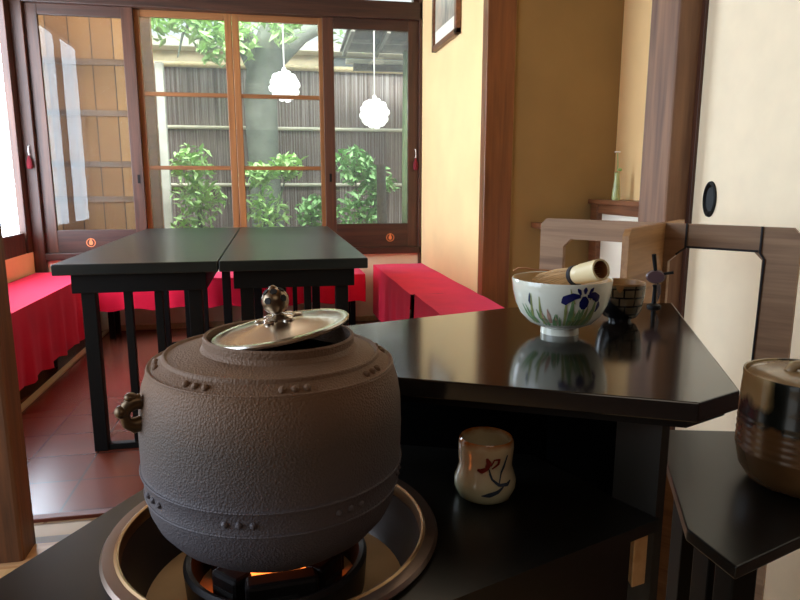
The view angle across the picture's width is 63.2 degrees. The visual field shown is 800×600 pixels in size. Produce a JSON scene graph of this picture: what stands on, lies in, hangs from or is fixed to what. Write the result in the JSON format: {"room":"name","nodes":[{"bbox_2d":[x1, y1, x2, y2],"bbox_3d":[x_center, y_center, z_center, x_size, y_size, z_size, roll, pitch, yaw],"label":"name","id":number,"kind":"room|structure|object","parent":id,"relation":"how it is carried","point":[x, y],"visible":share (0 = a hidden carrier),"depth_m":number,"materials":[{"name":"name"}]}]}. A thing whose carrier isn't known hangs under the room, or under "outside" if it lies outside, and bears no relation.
{"room":"japanese tea room","nodes":[
{"label":"japanese tea room","id":0,"kind":"room"},
{"bbox_2d":[0,568,15,577],"bbox_3d":[-0.212,1.100,0.241,5.000,0.090,3.560,-2,10,-11],"label":"floor","id":1,"kind":"structure","parent":0,"point":[3,572],"depth_m":1.83,"materials":[{"name":"brown wood"}]},
{"bbox_2d":[0,303,739,599],"bbox_3d":[0.017,0.505,0.801,1.121,0.880,0.456,-5,11,-26],"label":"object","id":2,"kind":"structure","parent":1,"relation":"on","point":[589,415],"depth_m":0.67,"materials":[{"name":"black paint"}]},
{"bbox_2d":[99,479,437,599],"bbox_3d":[-0.119,0.257,0.630,0.309,0.089,0.309,-2,10,-11],"label":"brazier","id":3,"kind":"object","parent":2,"relation":"in","point":[137,562],"visible":0.52,"depth_m":0.61,"materials":[{"name":"brown metal"}]},
{"bbox_2d":[114,319,400,572],"bbox_3d":[-0.122,0.129,0.606,0.246,0.202,0.236,-1,10,-11],"label":"kettle","id":4,"kind":"object","parent":3,"relation":"on","point":[286,457],"visible":0.89,"depth_m":0.51,"materials":[{"name":"brown metal"}]},
{"bbox_2d":[211,285,348,349],"bbox_3d":[-0.108,0.012,0.585,0.123,0.052,0.125,2,11,13],"label":"lid","id":5,"kind":"object","parent":4,"relation":"on","point":[278,328],"visible":0.99,"depth_m":0.57,"materials":[{"name":"silver metal"}]},
{"bbox_2d":[255,311,302,324],"bbox_3d":[-0.109,0.016,0.585,0.043,0.004,0.039,-11,11,-9],"label":"washer","id":6,"kind":"object","parent":5,"relation":"in","point":[275,317],"depth_m":0.57,"materials":[{"name":"silver metal"}]},
{"bbox_2d":[454,427,515,504],"bbox_3d":[0.091,0.176,0.691,0.066,0.066,0.066,-2,10,-11],"label":"tea cup","id":7,"kind":"object","parent":2,"relation":"on","point":[484,474],"visible":1,"depth_m":0.67,"materials":[{"name":"ceramic"}]},
{"bbox_2d":[477,459,500,473],"bbox_3d":[0.090,0.169,0.662,0.024,0.018,0.003,1,10,3],"label":"flower","id":8,"kind":"object","parent":7,"relation":"on","point":[484,466],"depth_m":0.66,"materials":[{"name":"paint"}]},
{"bbox_2d":[512,271,612,336],"bbox_3d":[0.216,0.007,0.872,0.131,0.075,0.132,-2,10,-11],"label":"bowl","id":9,"kind":"object","parent":2,"relation":"on","point":[560,310],"visible":0.97,"depth_m":0.82,"materials":[{"name":"white ceramic"}]},
{"bbox_2d":[513,267,561,271],"bbox_3d":[0.207,-0.042,0.906,0.097,0.006,0.010,2,10,9],"label":"scoop","id":10,"kind":"object","parent":9,"relation":"on","point":[517,268],"visible":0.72,"depth_m":0.91,"materials":[{"name":"brown wood"}]},
{"bbox_2d":[530,259,609,284],"bbox_3d":[0.225,-0.025,0.858,0.040,0.070,0.112,-8,13,-37],"label":"whisk","id":11,"kind":"object","parent":9,"relation":"in","point":[596,270],"visible":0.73,"depth_m":0.83,"materials":[{"name":"beige wood"}]},
{"bbox_2d":[603,278,645,321],"bbox_3d":[0.323,0.001,0.953,0.067,0.058,0.068,4,11,20],"label":"bowl","id":12,"kind":"object","parent":2,"relation":"on","point":[626,300],"visible":0.73,"depth_m":0.93,"materials":[{"name":"ceramic"}]},
{"bbox_2d":[646,254,673,307],"bbox_3d":[0.417,-0.031,1.046,0.040,0.087,0.022,9,14,40],"label":"ornament","id":13,"kind":"object","parent":2,"relation":"on","point":[655,276],"visible":1,"depth_m":1.05,"materials":[{"name":"black paint"}]},
{"bbox_2d":[539,218,799,599],"bbox_3d":[0.542,0.324,1.471,0.350,0.996,0.436,-2,10,-11],"label":"wooden screen","id":14,"kind":"object","parent":1,"relation":"on","point":[778,248],"visible":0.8,"depth_m":1.28,"materials":[{"name":"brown wood"}]},
{"bbox_2d":[638,0,701,310],"bbox_3d":[0.752,-0.584,1.730,0.132,2.670,0.136,-2,10,-11],"label":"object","id":15,"kind":"structure","parent":1,"relation":"on","point":[675,24],"depth_m":1.70,"materials":[{"name":"brown wood"}]},
{"bbox_2d":[666,430,799,599],"bbox_3d":[0.498,0.563,0.945,0.560,0.715,0.277,-6,12,-29],"label":"side table","id":16,"kind":"object","parent":1,"relation":"on","point":[726,526],"visible":0.91,"depth_m":0.74,"materials":[{"name":"black paint"}]},
{"bbox_2d":[734,358,799,498],"bbox_3d":[0.488,0.148,0.786,0.143,0.158,0.143,-2,10,-11],"label":"jar","id":17,"kind":"object","parent":16,"relation":"on","point":[767,431],"visible":0.99,"depth_m":0.76,"materials":[{"name":"ceramic"}]},
{"bbox_2d":[5,252,34,282],"bbox_3d":[-2.329,0.221,3.202,0.100,0.620,2.900,-2,10,-11],"label":"wall","id":18,"kind":"structure","parent":0,"point":[21,266],"depth_m":4.27,"materials":[{"name":"paint"}]},
{"bbox_2d":[0,0,32,259],"bbox_3d":[-2.426,-1.018,3.587,0.060,1.680,1.615,-2,10,-11],"label":"window","id":19,"kind":"structure","parent":18,"relation":"in","point":[14,208],"depth_m":4.25,"materials":[{"name":"white"}]},
{"bbox_2d":[8,0,48,272],"bbox_3d":[-2.538,-0.967,4.480,0.095,2.300,0.135,-2,10,-11],"label":"trim","id":20,"kind":"structure","parent":18,"relation":"attached to","point":[16,12],"depth_m":4.39,"materials":[{"name":"brown wood"}]},
{"bbox_2d":[21,329,108,411],"bbox_3d":[-1.865,0.465,3.391,0.035,0.012,2.800,-2,10,-11],"label":"trim","id":21,"kind":"structure","parent":18,"relation":"attached to","point":[37,393],"depth_m":3.56,"materials":[{"name":"brown wood"}]},
{"bbox_2d":[26,145,32,168],"bbox_3d":[-2.508,-0.967,4.391,0.038,0.159,0.039,6,12,30],"label":"tassel","id":22,"kind":"object","parent":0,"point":[29,164],"visible":1,"depth_m":4.39,"materials":[{"name":"red fabric"}]},
{"bbox_2d":[35,534,69,543],"bbox_3d":[-0.578,0.761,2.084,5.000,0.098,0.040,-2,10,-11],"label":"trim","id":23,"kind":"structure","parent":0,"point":[57,538],"depth_m":1.99,"materials":[{"name":"grey stone"}]},
{"bbox_2d":[34,517,97,536],"bbox_3d":[-0.592,0.751,2.155,5.000,0.092,0.105,-2,10,-11],"label":"floor beige tile","id":24,"kind":"structure","parent":0,"point":[53,528],"depth_m":2.07,"materials":[{"name":"beige tile"}]},
{"bbox_2d":[19,320,380,514],"bbox_3d":[-0.980,0.489,3.571,2.870,0.100,2.800,-2,10,-11],"label":"floor","id":25,"kind":"structure","parent":0,"point":[66,472],"depth_m":2.78,"materials":[{"name":"ceramic"}]},
{"bbox_2d":[51,227,239,450],"bbox_3d":[-1.178,0.071,3.442,0.592,0.770,1.925,-2,10,-11],"label":"table","id":26,"kind":"object","parent":25,"relation":"on","point":[161,261],"visible":0.71,"depth_m":2.59,"materials":[{"name":"black paint"}]},
{"bbox_2d":[108,301,355,339],"bbox_3d":[-1.182,0.029,4.700,1.720,0.403,0.240,-2,10,-11],"label":"bench","id":27,"kind":"object","parent":25,"relation":"on","point":[114,321],"visible":0.27,"depth_m":4.62,"materials":[{"name":"black paint"}]},
{"bbox_2d":[98,268,365,311],"bbox_3d":[-1.181,-0.079,4.655,1.870,0.212,0.348,-2,10,-11],"label":"cloth","id":28,"kind":"object","parent":27,"relation":"on","point":[108,302],"visible":0.22,"depth_m":4.48,"materials":[{"name":"red fabric"}]},
{"bbox_2d":[219,226,367,325],"bbox_3d":[-0.598,0.050,3.554,0.580,0.770,1.925,-2,10,-11],"label":"table","id":29,"kind":"object","parent":25,"relation":"on","point":[258,258],"visible":0.52,"depth_m":2.66,"materials":[{"name":"black paint"}]},
{"bbox_2d":[411,293,442,317],"bbox_3d":[0.216,0.154,3.928,0.305,0.433,2.210,-2,10,-11],"label":"bench","id":30,"kind":"object","parent":25,"relation":"on","point":[412,295],"visible":0.03,"depth_m":3.87,"materials":[{"name":"black paint"}]},
{"bbox_2d":[373,263,473,321],"bbox_3d":[0.104,0.028,4.374,0.398,0.382,1.389,-2,10,-11],"label":"cloth","id":31,"kind":"object","parent":30,"relation":"on","point":[394,285],"visible":0.88,"depth_m":4.25,"materials":[{"name":"red fabric"}]},
{"bbox_2d":[414,292,503,317],"bbox_3d":[0.345,0.242,3.204,0.375,0.392,1.009,-2,10,-11],"label":"cloth","id":32,"kind":"object","parent":30,"relation":"on","point":[425,305],"visible":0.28,"depth_m":3.38,"materials":[{"name":"red fabric"}]},
{"bbox_3d":[-2.099,0.256,3.363,0.340,0.433,2.470,-2,10,-11],"label":"bench","id":33,"kind":"object","parent":25,"relation":"on","visible":0},
{"bbox_2d":[8,272,84,390],"bbox_3d":[-2.083,0.222,3.349,0.410,0.396,2.572,-2,10,-11],"label":"cloth","id":34,"kind":"object","parent":33,"relation":"on","point":[47,318],"visible":0.73,"depth_m":3.62,"materials":[{"name":"red fabric"}]},
{"bbox_2d":[21,0,421,20],"bbox_3d":[-1.206,-2.226,4.519,2.970,0.435,0.130,-2,10,-11],"label":"beam","id":35,"kind":"structure","parent":0,"point":[365,9],"depth_m":4.56,"materials":[{"name":"brown wood"}]},
{"bbox_2d":[48,253,417,330],"bbox_3d":[-1.209,-0.067,4.926,2.970,0.570,0.100,-2,10,-11],"label":"wall","id":36,"kind":"structure","parent":0,"point":[177,314],"depth_m":4.97,"materials":[{"name":"beige paint"}]},
{"bbox_2d":[23,2,147,252],"bbox_3d":[-2.155,-1.159,4.506,0.680,1.660,0.034,-2,10,-11],"label":"window","id":37,"kind":"structure","parent":36,"relation":"in","point":[57,241],"depth_m":4.49,"materials":[{"name":"brown wood"}]},
{"bbox_2d":[133,9,239,228],"bbox_3d":[-1.519,-1.190,4.674,0.663,1.660,0.030,-2,10,-11],"label":"window","id":38,"kind":"structure","parent":36,"relation":"in","point":[137,14],"depth_m":4.63,"materials":[{"name":"orange wood"}]},
{"bbox_2d":[45,246,420,260],"bbox_3d":[-1.216,-0.354,4.857,2.790,0.050,0.130,-2,10,-11],"label":"trim","id":39,"kind":"structure","parent":36,"relation":"on","point":[403,249],"depth_m":4.99,"materials":[{"name":"brown wood"}]},
{"bbox_2d":[121,314,411,330],"bbox_3d":[-0.976,0.167,4.952,2.320,0.040,0.020,-2,10,-11],"label":"baseboard","id":40,"kind":"structure","parent":36,"relation":"attached to","point":[367,317],"depth_m":4.82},
{"bbox_2d":[231,14,325,227],"bbox_3d":[-0.870,-1.212,4.798,0.655,1.660,0.030,-2,10,-11],"label":"window","id":41,"kind":"structure","parent":36,"relation":"in","point":[235,18],"depth_m":4.74,"materials":[{"name":"orange wood"}]},
{"bbox_2d":[322,17,418,246],"bbox_3d":[-0.212,-1.227,4.880,0.708,1.660,0.034,-2,10,-11],"label":"window","id":42,"kind":"structure","parent":36,"relation":"in","point":[367,234],"depth_m":4.87,"materials":[{"name":"brown wood"}]},
{"bbox_2d":[413,149,417,169],"bbox_3d":[0.120,-1.066,4.936,0.038,0.159,0.039,6,12,30],"label":"tassel","id":43,"kind":"object","parent":42,"relation":"hanging from","point":[415,165],"visible":1,"depth_m":4.93,"materials":[{"name":"red fabric"}]},
{"bbox_2d":[421,0,483,292],"bbox_3d":[0.349,-1.027,4.253,0.100,2.700,1.660,-2,10,-11],"label":"wall","id":44,"kind":"structure","parent":0,"point":[452,75],"depth_m":4.09,"materials":[{"name":"paint"}]},
{"bbox_2d":[418,0,422,262],"bbox_3d":[0.143,-1.110,4.989,0.023,2.400,0.130,-2,10,-11],"label":"trim","id":45,"kind":"structure","parent":44,"relation":"attached to","point":[420,47],"depth_m":4.90,"materials":[{"name":"brown wood"}]},
{"bbox_2d":[432,0,460,52],"bbox_3d":[0.286,-1.911,4.059,0.033,0.590,0.600,-2,10,-11],"label":"framed picture","id":46,"kind":"object","parent":44,"relation":"attached to","point":[446,14],"visible":1,"depth_m":4.09,"materials":[{"name":"brown wood"}]},
{"bbox_2d":[435,0,453,31],"bbox_3d":[0.282,-1.928,4.065,0.002,0.380,0.470,-2,10,-11],"label":"print","id":47,"kind":"object","parent":46,"relation":"attached to","point":[444,9],"depth_m":4.12},
{"bbox_2d":[508,0,624,307],"bbox_3d":[0.939,-0.907,3.594,0.740,2.700,0.100,-2,10,-11],"label":"wall","id":48,"kind":"structure","parent":0,"point":[568,53],"depth_m":3.52,"materials":[{"name":"paint"}]},
{"bbox_2d":[477,0,516,307],"bbox_3d":[0.518,-0.936,3.472,0.154,2.600,0.085,-2,10,-11],"label":"wooden pillar","id":49,"kind":"structure","parent":48,"relation":"attached to","point":[499,16],"depth_m":3.46,"materials":[{"name":"brown wood"}]},
{"bbox_2d":[531,222,541,228],"bbox_3d":[0.905,-0.409,3.553,0.344,0.030,0.139,-2,10,-11],"label":"wall shelf","id":50,"kind":"object","parent":48,"relation":"attached to","point":[537,225],"visible":0.29,"depth_m":3.53,"materials":[{"name":"brown wood"}]},
{"bbox_2d":[615,0,651,199],"bbox_3d":[1.427,-0.751,2.736,0.115,2.700,2.000,-2,10,-11],"label":"wall","id":51,"kind":"structure","parent":0,"point":[637,13],"depth_m":3.42,"materials":[{"name":"paint"}]},
{"bbox_2d":[0,542,57,569],"bbox_3d":[-0.563,0.773,2.012,5.000,0.100,0.110,-2,10,-11],"label":"trim","id":52,"kind":"structure","parent":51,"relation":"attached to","point":[38,548],"depth_m":1.90,"materials":[{"name":"brown wood"}]},
{"bbox_2d":[0,218,35,563],"bbox_3d":[-1.171,-0.566,1.663,0.167,2.681,0.110,-2,10,-11],"label":"wooden post","id":53,"kind":"object","parent":52,"relation":"on","point":[17,531],"visible":0.96,"depth_m":1.83,"materials":[{"name":"brown wood"}]},
{"bbox_2d":[33,508,111,522],"bbox_3d":[-0.605,0.733,2.221,5.000,0.104,0.035,-2,10,-11],"label":"trim","id":54,"kind":"structure","parent":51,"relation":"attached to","point":[61,516],"depth_m":2.11,"materials":[{"name":"red wood"}]},
{"bbox_3d":[1.141,-0.282,0.152,0.083,2.700,3.155,-2,10,-11],"label":"wall","id":55,"kind":"structure","parent":0,"visible":0},
{"bbox_2d":[670,0,799,599],"bbox_3d":[0.876,-0.334,1.197,0.037,2.370,1.033,-2,10,-11],"label":"door","id":56,"kind":"structure","parent":55,"relation":"in","point":[744,169],"depth_m":1.53,"materials":[{"name":"paper"}]},
{"bbox_3d":[-0.534,-2.748,5.194,2.300,0.050,0.080,-2,10,-11],"label":"beam","id":57,"kind":"structure","parent":0,"visible":0},
{"bbox_2d":[269,24,299,102],"bbox_3d":[-0.941,-2.163,5.218,0.253,1.111,0.252,-2,10,-11],"label":"pendant lamp","id":58,"kind":"object","parent":57,"relation":"hanging from","point":[284,82],"visible":0.84,"depth_m":5.22,"materials":[{"name":"white paper"}]},
{"bbox_2d":[359,31,389,128],"bbox_3d":[-0.215,-2.090,5.376,0.253,1.311,0.252,-2,10,-11],"label":"pendant lamp","id":59,"kind":"object","parent":57,"relation":"hanging from","point":[374,113],"visible":1,"depth_m":5.40,"materials":[{"name":"white paper"}]},
{"bbox_3d":[1.008,0.395,2.861,0.770,0.400,1.800,-2,10,-11],"label":"floor","id":60,"kind":"structure","parent":0,"visible":0},
{"bbox_2d":[588,199,638,277],"bbox_3d":[1.280,-0.122,2.896,0.154,0.605,1.645,-2,10,-11],"label":"base cabinet","id":61,"kind":"object","parent":60,"relation":"on","point":[601,209],"visible":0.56,"depth_m":3.46,"materials":[{"name":"brown wood"}]},
{"bbox_2d":[611,172,619,199],"bbox_3d":[1.149,-0.605,3.453,0.046,0.145,0.046,-2,10,-11],"label":"bud vase","id":62,"kind":"object","parent":61,"relation":"on","point":[615,195],"visible":0.96,"depth_m":3.44,"materials":[{"name":"green ceramic"}]},
{"bbox_2d":[615,151,621,171],"bbox_3d":[1.151,-0.719,3.432,0.041,0.131,0.033,-2,10,-11],"label":"stem","id":63,"kind":"object","parent":62,"relation":"on","point":[617,152],"visible":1,"depth_m":3.42,"materials":[{"name":"green plant"}]},
{"bbox_3d":[-1.730,-0.428,8.925,12.000,0.250,7.950,-2,10,-11],"label":"ground","id":64,"kind":"structure","parent":0,"visible":0},
{"bbox_2d":[38,15,163,229],"bbox_3d":[-2.604,-1.198,4.772,1.570,2.750,0.065,-2,10,-11],"label":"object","id":65,"kind":"object","parent":64,"relation":"on","point":[83,59],"visible":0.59,"depth_m":4.82,"materials":[{"name":"brown wood"}]},
{"bbox_2d":[154,62,172,227],"bbox_3d":[-2.151,-1.088,5.987,0.070,2.100,0.070,-2,10,-11],"label":"post","id":66,"kind":"object","parent":64,"relation":"on","point":[159,66],"visible":0.56,"depth_m":5.90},
{"bbox_2d":[168,143,229,227],"bbox_3d":[-1.795,-0.688,5.788,0.565,1.387,0.375,-2,10,-11],"label":"shrub","id":67,"kind":"object","parent":64,"relation":"on","point":[191,159],"visible":0.73,"depth_m":5.71,"materials":[{"name":"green plant"}]},
{"bbox_2d":[151,18,363,226],"bbox_3d":[-1.237,-1.707,6.070,2.441,3.299,1.102,-2,10,-11],"label":"tree","id":68,"kind":"object","parent":64,"relation":"on","point":[261,54],"visible":0.43,"depth_m":5.87,"materials":[{"name":"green plant"}]},
{"bbox_2d":[245,152,306,226],"bbox_3d":[-1.118,-0.662,5.815,0.631,1.327,0.295,-2,10,-11],"label":"shrub","id":69,"kind":"object","parent":64,"relation":"on","point":[258,177],"visible":0.87,"depth_m":5.74,"materials":[{"name":"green plant"}]},
{"bbox_2d":[152,35,402,66],"bbox_3d":[-1.830,-2.064,9.151,10.000,2.890,0.700,-2,10,-11],"label":"house","id":70,"kind":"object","parent":64,"relation":"on","point":[307,55],"visible":0.02,"depth_m":8.71,"materials":[{"name":"beige"}]},
{"bbox_2d":[153,60,402,227],"bbox_3d":[-1.218,-1.258,6.642,6.200,2.200,0.125,-2,10,-11],"label":"fence","id":71,"kind":"object","parent":64,"relation":"on","point":[195,121],"visible":0.17,"depth_m":6.62,"materials":[{"name":"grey wood"}]},
{"bbox_2d":[294,193,321,226],"bbox_3d":[-0.875,-0.593,6.505,0.348,0.941,0.327,-2,10,-11],"label":"shrub","id":72,"kind":"object","parent":64,"relation":"on","point":[306,209],"visible":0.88,"depth_m":6.41,"materials":[{"name":"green plant"}]},
{"bbox_2d":[335,144,399,223],"bbox_3d":[-0.326,-0.750,6.108,0.685,1.396,0.361,-2,10,-11],"label":"shrub","id":73,"kind":"object","parent":64,"relation":"on","point":[372,179],"visible":0.74,"depth_m":6.01,"materials":[{"name":"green plant"}]},
{"bbox_2d":[340,30,407,72],"bbox_3d":[0.094,-1.238,6.125,1.220,2.345,0.834,-2,10,-11],"label":"shed roof","id":74,"kind":"structure","parent":64,"relation":"on","point":[389,42],"depth_m":5.99,"materials":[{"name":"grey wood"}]},
{"bbox_2d":[376,165,386,222],"bbox_3d":[-0.162,-0.609,5.864,0.092,1.201,0.087,-2,10,-11],"label":"stake","id":75,"kind":"object","parent":64,"relation":"on","point":[380,169],"visible":0.4,"depth_m":5.77,"materials":[{"name":"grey wood"}]},
{"bbox_2d":[402,50,407,222],"bbox_3d":[0.082,-1.145,6.021,0.129,2.201,0.119,-2,10,-11],"label":"bamboo pole","id":76,"kind":"object","parent":64,"relation":"on","point":[405,53],"visible":0.25,"depth_m":5.92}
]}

